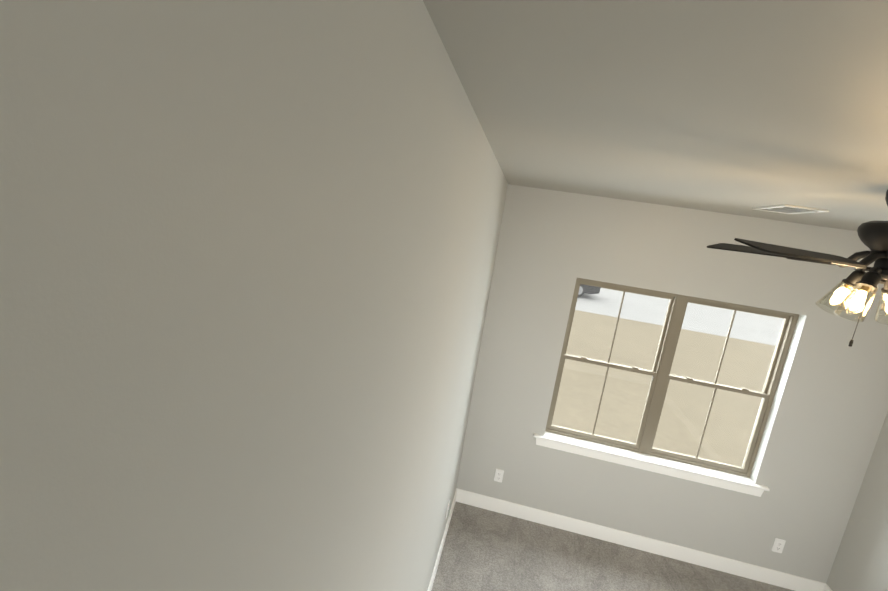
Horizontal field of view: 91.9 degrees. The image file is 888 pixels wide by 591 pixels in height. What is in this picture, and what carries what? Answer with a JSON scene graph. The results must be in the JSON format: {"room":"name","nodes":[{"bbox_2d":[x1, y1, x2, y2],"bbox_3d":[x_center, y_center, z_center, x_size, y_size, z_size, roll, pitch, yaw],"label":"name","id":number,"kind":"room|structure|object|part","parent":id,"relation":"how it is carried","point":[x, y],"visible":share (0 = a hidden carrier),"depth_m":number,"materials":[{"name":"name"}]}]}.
{"room":"empty bedroom","nodes":[
{"label":"empty bedroom","id":0,"kind":"room"},
{"bbox_2d":[0,0,507,590],"bbox_3d":[-0.199,0.783,1.458,0.150,2.740,4.786,10,10,10],"label":"wall","id":1,"kind":"structure","parent":0,"point":[248,250],"depth_m":0.35,"materials":[{"name":"paint"}]},
{"bbox_2d":[427,488,458,590],"bbox_3d":[-0.319,2.078,1.643,0.014,0.118,4.416,10,10,10],"label":"baseboard","id":2,"kind":"structure","parent":1,"relation":"attached to","point":[456,497],"depth_m":3.17,"materials":[{"name":"white wood"}]},
{"bbox_2d":[431,502,793,590],"bbox_3d":[1.077,2.425,1.454,3.208,0.080,4.786,10,10,10],"label":"floor","id":3,"kind":"structure","parent":0,"point":[485,550],"depth_m":3.29,"materials":[{"name":"carpet"}]},
{"bbox_2d":[423,0,887,230],"bbox_3d":[1.493,-0.329,0.952,3.208,0.100,4.786,10,10,10],"label":"ceiling","id":4,"kind":"structure","parent":0,"point":[740,107],"depth_m":0.92,"materials":[{"name":"paint"}]},
{"bbox_2d":[752,204,828,213],"bbox_3d":[1.873,-0.465,2.342,0.200,0.016,0.335,10,10,10],"label":"ceiling vent","id":5,"kind":"object","parent":4,"relation":"in","point":[788,209],"visible":1,"depth_m":2.30,"materials":[{"name":"white metal"}]},
{"bbox_2d":[707,190,887,346],"bbox_3d":[1.530,-0.090,1.545,1.172,0.564,1.116,3,12,-30],"label":"fan","id":6,"kind":"object","parent":4,"relation":"hanging from","point":[873,236],"visible":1,"depth_m":1.49,"materials":[{"name":"metal"},{"name":"wood"},{"name":"glass"}]},
{"bbox_3d":[1.531,0.065,1.541,0.044,0.264,0.053,3,12,-30],"label":"chain","id":7,"kind":"part","parent":6,"relation":"part of","materials":[{"name":"black"}]},
{"bbox_2d":[457,184,887,582],"bbox_3d":[1.725,0.716,3.418,2.908,2.740,0.220,10,10,10],"label":"wall","id":8,"kind":"structure","parent":0,"point":[825,421],"depth_m":3.27,"materials":[{"name":"paint"}]},
{"bbox_2d":[494,469,503,482],"bbox_3d":[0.470,1.544,3.677,0.070,0.114,0.008,10,10,10],"label":"outlet","id":9,"kind":"object","parent":8,"relation":"attached to","point":[499,473],"visible":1,"depth_m":3.67,"materials":[{"name":"white plastic"}]},
{"bbox_2d":[459,489,822,590],"bbox_3d":[1.511,2.009,3.537,2.850,0.118,0.014,10,10,10],"label":"baseboard","id":10,"kind":"structure","parent":8,"relation":"attached to","point":[714,562],"depth_m":3.51,"materials":[{"name":"white wood"}]},
{"bbox_2d":[534,431,769,496],"bbox_3d":[1.603,1.338,3.453,1.768,0.088,0.132,10,10,10],"label":"window sill","id":11,"kind":"structure","parent":8,"relation":"attached to","point":[700,474],"depth_m":3.41,"materials":[{"name":"white wood"}]},
{"bbox_2d":[545,278,798,477],"bbox_3d":[1.727,0.632,3.422,1.598,1.333,0.085,10,10,10],"label":"window","id":12,"kind":"structure","parent":8,"relation":"in","point":[659,373],"depth_m":3.38,"materials":[{"name":"brown plastic"}]},
{"bbox_2d":[772,538,785,552],"bbox_3d":[2.584,1.933,3.315,0.070,0.114,0.008,10,10,10],"label":"outlet","id":13,"kind":"object","parent":8,"relation":"attached to","point":[778,545],"visible":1,"depth_m":3.31,"materials":[{"name":"white plastic"}]},
{"bbox_2d":[826,412,887,590],"bbox_3d":[2.768,1.324,0.950,0.150,2.740,4.786,10,10,10],"label":"wall","id":14,"kind":"structure","parent":0,"point":[860,563],"depth_m":3.04,"materials":[{"name":"paint"}]},
{"bbox_2d":[823,583,831,590],"bbox_3d":[2.489,2.590,1.162,0.014,0.118,4.416,10,10,10],"label":"baseboard","id":15,"kind":"structure","parent":14,"relation":"attached to","point":[825,587],"depth_m":3.27,"materials":[{"name":"white wood"}]},
{"label":"outside","id":16,"kind":"structure","parent":0,"visible":0},
{"bbox_2d":[552,310,775,466],"bbox_3d":[-37.343,-5.885,17.777,300.000,0.001,14.434,10,10,10],"label":"ground","id":17,"kind":"structure","parent":16,"point":[700,396],"depth_m":9.28,"materials":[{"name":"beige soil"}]},
{"bbox_2d":[575,288,782,345],"bbox_3d":[-35.158,-7.663,28.636,300.000,0.250,8.000,10,10,10],"label":"street","id":18,"kind":"structure","parent":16,"point":[613,298],"depth_m":19.94,"materials":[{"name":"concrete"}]},
{"bbox_2d":[578,284,600,296],"bbox_3d":[5.372,-0.975,21.584,4.615,1.395,1.856,10,10,10],"label":"car","id":19,"kind":"object","parent":18,"relation":"on","point":[582,290],"depth_m":20.46,"materials":[{"name":"black paint"}]},
{"bbox_2d":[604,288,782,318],"bbox_3d":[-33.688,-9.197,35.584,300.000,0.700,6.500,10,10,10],"label":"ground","id":20,"kind":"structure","parent":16,"point":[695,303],"depth_m":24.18,"materials":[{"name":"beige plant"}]}
]}

